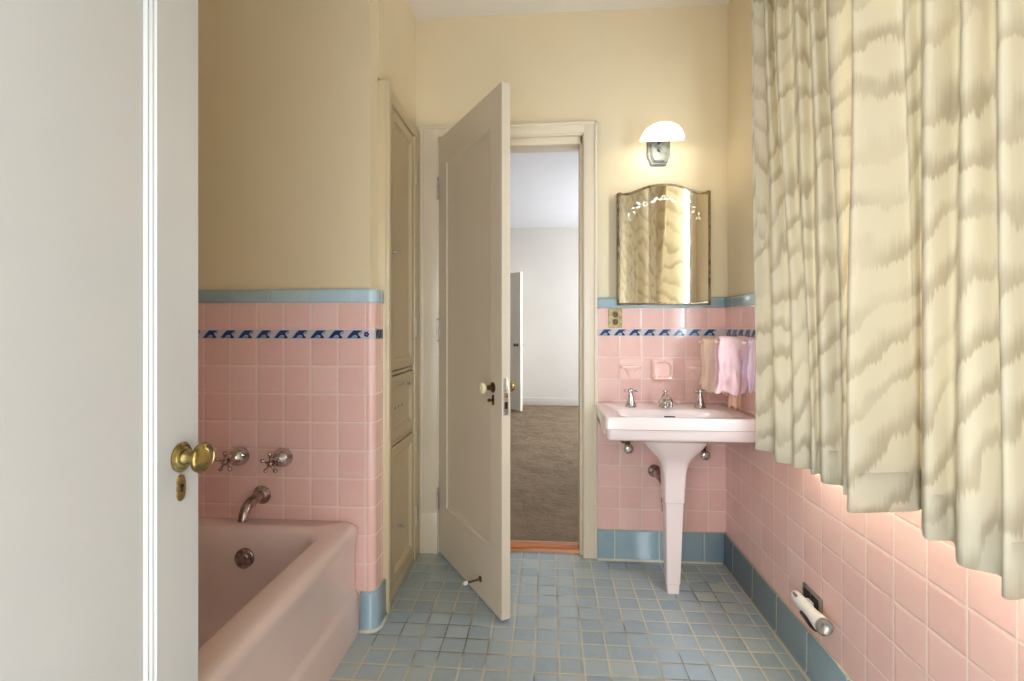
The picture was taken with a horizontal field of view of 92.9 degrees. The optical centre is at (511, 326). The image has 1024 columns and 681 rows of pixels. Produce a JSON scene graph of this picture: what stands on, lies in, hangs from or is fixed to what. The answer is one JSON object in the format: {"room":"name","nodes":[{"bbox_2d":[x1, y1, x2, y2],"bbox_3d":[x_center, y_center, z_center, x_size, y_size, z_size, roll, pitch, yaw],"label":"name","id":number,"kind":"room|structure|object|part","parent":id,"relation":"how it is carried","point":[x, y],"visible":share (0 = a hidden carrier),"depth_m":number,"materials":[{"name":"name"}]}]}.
{"room":"bathroom","nodes":[
{"label":"bathroom","id":0,"kind":"room"},
{"bbox_2d":[198,0,383,625],"bbox_3d":[-0.999,-0.213,1.940,0.966,2.745,0.104,0,0,4],"label":"wall","id":1,"kind":"structure","parent":0,"point":[290,301],"depth_m":1.89,"materials":[{"name":"beige paint"}]},
{"bbox_2d":[215,446,248,470],"bbox_3d":[-1.062,0.503,1.846,0.077,0.077,0.104,0,0,4],"label":"tap","id":2,"kind":"object","parent":1,"relation":"attached to","point":[239,456],"visible":1,"depth_m":1.85,"materials":[{"name":"silver metal"}]},
{"bbox_3d":[-1.065,0.502,1.804,0.077,0.074,0.020,0,0,4],"label":"cross handle","id":3,"kind":"part","parent":2,"relation":"part of","materials":[{"name":"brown metal"}]},
{"bbox_2d":[237,485,270,521],"bbox_3d":[-0.975,0.665,1.823,0.072,0.095,0.138,0,0,4],"label":"tub spout","id":4,"kind":"object","parent":1,"relation":"attached to","point":[261,494],"visible":1,"depth_m":1.82,"materials":[{"name":"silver metal"}]},
{"bbox_3d":[-0.976,0.673,1.817,0.041,0.079,0.127,0,0,4],"label":"spout","id":5,"kind":"part","parent":4,"relation":"part of","materials":[{"name":"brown metal"}]},
{"bbox_2d":[260,448,292,472],"bbox_3d":[-0.887,0.505,1.833,0.077,0.077,0.104,0,0,4],"label":"tap","id":6,"kind":"object","parent":1,"relation":"attached to","point":[282,457],"visible":1,"depth_m":1.84,"materials":[{"name":"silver metal"}]},
{"bbox_3d":[-0.890,0.504,1.791,0.077,0.074,0.020,0,0,4],"label":"cross handle","id":7,"kind":"part","parent":6,"relation":"part of","materials":[{"name":"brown metal"}]},
{"bbox_3d":[-0.929,-0.117,1.935,0.826,0.053,0.104,0,0,4],"label":"rail","id":8,"kind":"part","parent":1,"relation":"part of","materials":[{"name":"blue tile"}]},
{"bbox_2d":[358,578,388,633],"bbox_3d":[-0.536,1.085,1.895,0.079,0.147,0.124,0,0,4],"label":"baseboard","id":9,"kind":"structure","parent":1,"relation":"attached to","point":[373,614],"depth_m":1.85,"materials":[{"name":"blue tile"}]},
{"bbox_2d":[378,0,415,124],"bbox_3d":[-0.652,-0.213,2.247,0.272,2.745,0.559,0,0,4],"label":"wall","id":10,"kind":"structure","parent":0,"point":[396,18],"depth_m":2.24,"materials":[{"name":"beige paint"}]},
{"bbox_2d":[510,227,577,397],"bbox_3d":[0.184,-0.183,7.346,4.500,2.685,0.500,0,0,4],"label":"wall","id":11,"kind":"structure","parent":0,"point":[547,258],"depth_m":7.07,"materials":[{"name":"paint"}]},
{"bbox_2d":[510,272,522,410],"bbox_3d":[-0.101,0.206,6.822,0.150,1.865,0.758,0,0,-37],"label":"door","id":12,"kind":"structure","parent":11,"relation":"in","point":[516,279],"depth_m":6.58,"materials":[{"name":"white paint"}]},
{"bbox_2d":[523,397,577,405],"bbox_3d":[0.166,1.095,7.089,4.500,0.112,0.016,0,0,4],"label":"baseboard","id":13,"kind":"structure","parent":11,"relation":"attached to","point":[526,400],"depth_m":7.05,"materials":[{"name":"paint"}]},
{"bbox_2d":[510,405,577,541],"bbox_3d":[0.003,1.185,4.858,4.500,0.068,4.490,0,0,4],"label":"floor","id":14,"kind":"structure","parent":0,"point":[543,438],"depth_m":3.80,"materials":[{"name":"carpet"}]},
{"bbox_2d":[510,151,577,227],"bbox_3d":[0.003,-1.466,4.857,4.500,0.080,4.491,0,0,4],"label":"ceiling","id":15,"kind":"structure","parent":0,"point":[543,185],"depth_m":5.08,"materials":[{"name":"paint"}]},
{"bbox_2d":[329,551,806,680],"bbox_3d":[-0.222,1.189,1.142,2.552,0.060,2.765,0,0,4],"label":"floor","id":16,"kind":"structure","parent":0,"point":[573,617],"depth_m":1.85,"materials":[{"name":"blue tile"}]},
{"bbox_2d":[198,517,358,680],"bbox_3d":[-1.018,0.953,1.083,0.764,0.412,1.613,0,0,4],"label":"bathtub","id":17,"kind":"object","parent":16,"relation":"on","point":[278,598],"visible":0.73,"depth_m":1.64,"materials":[{"name":"pink ceramic"}]},
{"bbox_3d":[-0.977,0.847,1.776,0.071,0.072,0.023,0,0,4],"label":"overflow plate","id":18,"kind":"part","parent":17,"relation":"part of","materials":[{"name":"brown metal"}]},
{"bbox_2d":[378,80,419,613],"bbox_3d":[-0.552,0.084,2.231,0.174,2.150,0.538,0,0,4],"label":"linen cabinet","id":19,"kind":"object","parent":16,"relation":"on","point":[398,135],"visible":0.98,"depth_m":2.18,"materials":[{"name":"beige wood"}]},
{"bbox_3d":[-0.506,0.355,2.222,0.022,0.278,0.345,0,0,4],"label":"hamper door","id":20,"kind":"part","parent":19,"relation":"part of","materials":[{"name":"beige wood"}]},
{"bbox_3d":[-0.506,0.814,2.222,0.022,0.590,0.345,0,0,4],"label":"door","id":21,"kind":"part","parent":19,"relation":"part of","materials":[{"name":"beige wood"}]},
{"bbox_3d":[-0.506,-0.368,2.222,0.022,1.118,0.345,0,0,4],"label":"door","id":22,"kind":"part","parent":19,"relation":"part of","materials":[{"name":"beige wood"}]},
{"bbox_2d":[510,540,578,552],"bbox_3d":[-0.002,1.150,2.564,0.728,0.022,0.109,0,0,4],"label":"threshold","id":23,"kind":"object","parent":16,"relation":"on","point":[515,545],"visible":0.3,"depth_m":2.52,"materials":[{"name":"brown wood"}]},
{"bbox_2d":[596,388,754,593],"bbox_3d":[0.714,0.726,2.203,0.628,0.866,0.415,0,0,4],"label":"pedestal sink","id":24,"kind":"object","parent":16,"relation":"on","point":[675,433],"visible":0.98,"depth_m":2.10,"materials":[{"name":"ceramic"}]},
{"bbox_2d":[624,388,637,407],"bbox_3d":[0.561,0.337,2.300,0.063,0.088,0.063,0,0,4],"label":"tap","id":25,"kind":"object","parent":24,"relation":"on","point":[630,403],"depth_m":2.29,"materials":[{"name":"silver metal"}]},
{"bbox_3d":[0.722,0.340,2.262,0.064,0.082,0.135,0,0,4],"label":"spout","id":26,"kind":"part","parent":24,"relation":"part of","materials":[{"name":"silver metal"}]},
{"bbox_3d":[0.715,0.818,2.159,0.310,0.682,0.230,0,0,4],"label":"leg","id":27,"kind":"part","parent":24,"relation":"part of","materials":[{"name":"ceramic"}]},
{"bbox_2d":[596,402,754,443],"bbox_3d":[0.714,0.438,2.203,0.628,0.115,0.415,0,0,4],"label":"basin","id":28,"kind":"object","parent":24,"relation":"in","point":[647,423],"depth_m":2.02,"materials":[{"name":"ceramic"}]},
{"bbox_2d":[694,389,706,408],"bbox_3d":[0.880,0.337,2.277,0.055,0.088,0.055,0,0,4],"label":"tap","id":29,"kind":"object","parent":24,"relation":"on","point":[699,404],"depth_m":2.26,"materials":[{"name":"silver metal"}]},
{"bbox_2d":[408,0,729,18],"bbox_3d":[-0.188,-1.626,1.186,2.692,0.080,2.859,0,0,4],"label":"ceiling","id":30,"kind":"structure","parent":0,"point":[422,9],"depth_m":2.41,"materials":[{"name":"paint"}]},
{"bbox_2d":[416,5,727,533],"bbox_3d":[0.309,-0.213,2.508,1.892,2.745,0.150,0,0,4],"label":"wall","id":31,"kind":"structure","parent":0,"point":[626,71],"depth_m":2.43,"materials":[{"name":"beige paint"}]},
{"bbox_2d":[419,128,437,553],"bbox_3d":[-0.427,0.069,2.503,0.099,2.180,0.048,0,0,4],"label":"trim","id":32,"kind":"structure","parent":31,"relation":"attached to","point":[428,137],"depth_m":2.48,"materials":[{"name":"beige wood"}]},
{"bbox_2d":[436,82,514,620],"bbox_3d":[-0.199,0.098,2.195,0.174,2.102,0.698,0,0,-29],"label":"door","id":33,"kind":"structure","parent":31,"relation":"in","point":[473,326],"depth_m":2.11,"materials":[{"name":"beige wood"}]},
{"bbox_3d":[-0.116,0.247,1.940,0.024,0.046,0.046,0,0,-29],"label":"knob","id":34,"kind":"part","parent":33,"relation":"part of","materials":[{"name":"beige ceramic"}]},
{"bbox_3d":[-0.023,0.277,1.906,0.020,0.145,0.003,0,0,-30],"label":"mortise plate","id":35,"kind":"part","parent":33,"relation":"part of","materials":[{"name":"silver metal"}]},
{"bbox_3d":[-0.005,0.247,2.003,0.024,0.046,0.046,0,0,-29],"label":"knob","id":36,"kind":"part","parent":33,"relation":"part of","materials":[{"name":"gold metal"}]},
{"bbox_2d":[419,121,595,137],"bbox_3d":[-0.024,-0.993,2.474,0.902,0.057,0.047,0,0,4],"label":"trim","id":37,"kind":"structure","parent":31,"relation":"attached to","point":[577,127],"depth_m":2.44,"materials":[{"name":"beige wood"}]},
{"bbox_2d":[438,133,583,555],"bbox_3d":[-0.004,0.085,2.539,0.788,2.148,0.154,0,0,4],"label":"trim","id":38,"kind":"structure","parent":31,"relation":"attached to","point":[549,142],"depth_m":2.48,"materials":[{"name":"beige wood"}]},
{"bbox_2d":[583,121,596,558],"bbox_3d":[0.391,0.069,2.443,0.069,2.180,0.047,0,0,4],"label":"trim","id":39,"kind":"structure","parent":31,"relation":"attached to","point":[590,130],"depth_m":2.42,"materials":[{"name":"beige wood"}]},
{"bbox_2d":[608,308,621,327],"bbox_3d":[0.515,-0.040,2.424,0.068,0.098,0.008,0,0,4],"label":"wall socket","id":40,"kind":"object","parent":31,"relation":"attached to","point":[614,314],"visible":1,"depth_m":2.42,"materials":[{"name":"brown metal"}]},
{"bbox_2d":[621,441,633,453],"bbox_3d":[0.558,0.550,2.365,0.052,0.118,0.120,0,0,4],"label":"supply valve","id":41,"kind":"object","parent":31,"relation":"attached to","point":[628,449],"visible":0.67,"depth_m":2.31,"materials":[{"name":"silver metal"}]},
{"bbox_3d":[0.555,0.586,2.326,0.045,0.046,0.041,0,0,4],"label":"valve handle","id":42,"kind":"part","parent":41,"relation":"part of","materials":[{"name":"silver metal"}]},
{"bbox_2d":[620,359,640,378],"bbox_3d":[0.588,0.214,2.407,0.104,0.100,0.032,0,0,4],"label":"shelf","id":43,"kind":"object","parent":31,"relation":"attached to","point":[629,368],"visible":1,"depth_m":2.42,"materials":[{"name":"pink ceramic"}]},
{"bbox_3d":[0.587,0.202,2.405,0.104,0.016,0.028,0,0,4],"label":"shelf","id":44,"kind":"part","parent":43,"relation":"part of","materials":[{"name":"pink ceramic"}]},
{"bbox_2d":[648,464,662,511],"bbox_3d":[0.700,0.777,2.326,0.067,0.183,0.177,0,0,4],"label":"drain pipe","id":45,"kind":"object","parent":31,"relation":"attached to","point":[653,470],"visible":0.56,"depth_m":2.39,"materials":[{"name":"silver metal"}]},
{"bbox_2d":[597,529,723,564],"bbox_3d":[0.730,1.085,2.405,0.613,0.147,0.040,0,0,4],"label":"baseboard","id":46,"kind":"structure","parent":31,"relation":"attached to","point":[628,545],"depth_m":2.40,"materials":[{"name":"blue tile"}]},
{"bbox_3d":[0.736,-0.117,2.414,0.623,0.053,0.024,0,0,4],"label":"rail","id":47,"kind":"part","parent":31,"relation":"part of","materials":[{"name":"blue tile"}]},
{"bbox_2d":[651,359,672,379],"bbox_3d":[0.742,0.215,2.393,0.106,0.104,0.037,0,0,4],"label":"niche","id":48,"kind":"object","parent":31,"relation":"attached to","point":[661,369],"visible":1,"depth_m":2.40,"materials":[{"name":"pink ceramic"}]},
{"bbox_2d":[640,121,684,165],"bbox_3d":[0.721,-0.885,2.329,0.206,0.177,0.195,0,0,4],"label":"wall sconce","id":49,"kind":"object","parent":31,"relation":"attached to","point":[658,136],"visible":1,"depth_m":2.35,"materials":[{"name":"white glass"}]},
{"bbox_3d":[0.718,-0.931,2.291,0.206,0.085,0.120,0,0,4],"label":"lamp shade","id":50,"kind":"part","parent":49,"relation":"part of","materials":[{"name":"white glass"}]},
{"bbox_3d":[0.720,-0.919,2.307,0.056,0.071,0.056,0,0,4],"label":"bulb","id":51,"kind":"part","parent":49,"relation":"part of","materials":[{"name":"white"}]},
{"bbox_2d":[616,183,710,304],"bbox_3d":[0.742,-0.400,2.392,0.448,0.594,0.038,0,0,4],"label":"mirror","id":52,"kind":"object","parent":31,"relation":"attached to","point":[663,231],"visible":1,"depth_m":2.38,"materials":[{"name":"glass"}]},
{"bbox_2d":[686,360,701,379],"bbox_3d":[0.911,0.216,2.383,0.104,0.100,0.032,0,0,4],"label":"shelf","id":53,"kind":"object","parent":31,"relation":"attached to","point":[693,367],"visible":0.7,"depth_m":2.39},
{"bbox_3d":[0.910,0.204,2.381,0.104,0.016,0.028,0,0,4],"label":"shelf","id":54,"kind":"part","parent":53,"relation":"part of","materials":[{"name":"pink ceramic"}]},
{"bbox_2d":[700,447,710,459],"bbox_3d":[0.914,0.573,2.339,0.052,0.118,0.120,0,0,4],"label":"supply valve","id":55,"kind":"object","parent":31,"relation":"attached to","point":[705,455],"visible":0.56,"depth_m":2.28,"materials":[{"name":"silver metal"}]},
{"bbox_2d":[724,0,1023,680],"bbox_3d":[1.020,-0.213,1.098,0.150,2.745,2.859,0,0,4],"label":"wall","id":56,"kind":"structure","parent":0,"point":[899,604],"depth_m":1.43,"materials":[{"name":"pink tile"}]},
{"bbox_2d":[698,336,747,344],"bbox_3d":[0.956,0.074,2.168,0.152,0.060,0.331,0,0,4],"label":"towel rack","id":57,"kind":"object","parent":56,"relation":"attached to","point":[743,342],"visible":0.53,"depth_m":2.11,"materials":[{"name":"pink ceramic"}]},
{"bbox_2d":[699,338,725,394],"bbox_3d":[0.965,0.193,2.320,0.138,0.269,0.063,0,0,4],"label":"hand towel","id":58,"kind":"object","parent":57,"relation":"hanging from","point":[708,345],"visible":0.51,"depth_m":2.31,"materials":[{"name":"beige fabric"}]},
{"bbox_2d":[713,336,747,396],"bbox_3d":[0.941,0.172,2.096,0.145,0.258,0.091,0,0,4],"label":"hand towel","id":59,"kind":"object","parent":57,"relation":"hanging from","point":[729,353],"visible":0.93,"depth_m":2.08,"materials":[{"name":"pink fabric"}]},
{"bbox_2d":[726,392,741,410],"bbox_3d":[0.997,0.222,2.178,0.067,0.310,0.062,0,0,4],"label":"washcloth","id":60,"kind":"object","parent":57,"relation":"hanging from","point":[733,401],"visible":0.15,"depth_m":2.16,"materials":[{"name":"orange fabric"}]},
{"bbox_2d":[742,337,754,392],"bbox_3d":[0.988,0.165,2.003,0.060,0.236,0.064,0,0,4],"label":"washcloth","id":61,"kind":"object","parent":57,"relation":"hanging from","point":[748,366],"visible":0.73,"depth_m":1.99,"materials":[{"name":"fabric"}]},
{"bbox_3d":[0.957,-0.117,1.102,0.024,0.053,2.577,0,0,4],"label":"rail","id":62,"kind":"part","parent":56,"relation":"part of","materials":[{"name":"blue tile"}]},
{"bbox_2d":[722,533,853,680],"bbox_3d":[0.947,1.085,1.098,0.040,0.147,2.567,0,0,4],"label":"baseboard","id":63,"kind":"structure","parent":56,"relation":"attached to","point":[809,655],"depth_m":1.78,"materials":[{"name":"blue tile"}]},
{"bbox_2d":[791,590,833,635],"bbox_3d":[0.952,0.913,1.562,0.054,0.054,0.186,0,0,4],"label":"torch","id":64,"kind":"object","parent":56,"relation":"attached to","point":[816,620],"visible":1,"depth_m":1.51,"materials":[{"name":"white plastic"}]},
{"bbox_2d":[802,582,822,613],"bbox_3d":[0.988,0.907,1.605,0.008,0.072,0.116,0,0,4],"label":"wall outlet","id":65,"kind":"object","parent":56,"relation":"attached to","point":[807,592],"visible":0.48,"depth_m":1.59,"materials":[{"name":"metal"}]},
{"bbox_2d":[803,587,809,598],"bbox_3d":[0.987,0.907,1.629,0.002,0.052,0.042,0,0,4],"label":"receptacle","id":66,"kind":"object","parent":65,"relation":"attached to","point":[806,590],"depth_m":1.63,"materials":[{"name":"black plastic"}]},
{"bbox_2d":[811,594,817,609],"bbox_3d":[0.983,0.907,1.583,0.002,0.052,0.042,0,0,4],"label":"receptacle","id":67,"kind":"object","parent":65,"relation":"attached to","point":[814,597],"depth_m":1.58,"materials":[{"name":"black plastic"}]},
{"bbox_3d":[0.871,-1.336,0.849,0.159,0.045,1.958,0,0,4],"label":"curtain rod","id":68,"kind":"object","parent":56,"relation":"attached to","visible":0},
{"bbox_2d":[751,0,851,494],"bbox_3d":[0.882,-0.446,1.451,0.168,1.731,0.505,0,0,4],"label":"curtain","id":69,"kind":"object","parent":68,"relation":"hanging from","point":[802,49],"visible":0.92,"depth_m":1.42,"materials":[{"name":"fabric"}]},
{"bbox_2d":[846,0,1023,599],"bbox_3d":[0.803,-0.446,0.552,0.184,1.731,1.462,0,0,4],"label":"curtain","id":70,"kind":"object","parent":68,"relation":"hanging from","point":[935,394],"visible":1,"depth_m":0.93,"materials":[{"name":"fabric"}]},
{"bbox_3d":[-0.318,-0.214,-0.177,2.632,2.745,0.120,0,0,4],"label":"wall","id":71,"kind":"structure","parent":0,"visible":0},
{"bbox_2d":[0,0,214,680],"bbox_3d":[-0.567,0.123,0.392,0.084,2.048,0.895,0,0,4],"label":"door","id":72,"kind":"structure","parent":71,"relation":"in","point":[102,458],"depth_m":0.66,"materials":[{"name":"white wood"}]},
{"bbox_3d":[-0.542,0.265,0.797,0.003,0.044,0.019,0,0,4],"label":"keyhole plate","id":73,"kind":"part","parent":72,"relation":"part of","materials":[{"name":"gold metal"}]},
{"bbox_3d":[-0.506,0.215,0.796,0.020,0.050,0.050,0,0,4],"label":"knob","id":74,"kind":"part","parent":72,"relation":"part of","materials":[{"name":"gold metal"}]}
]}

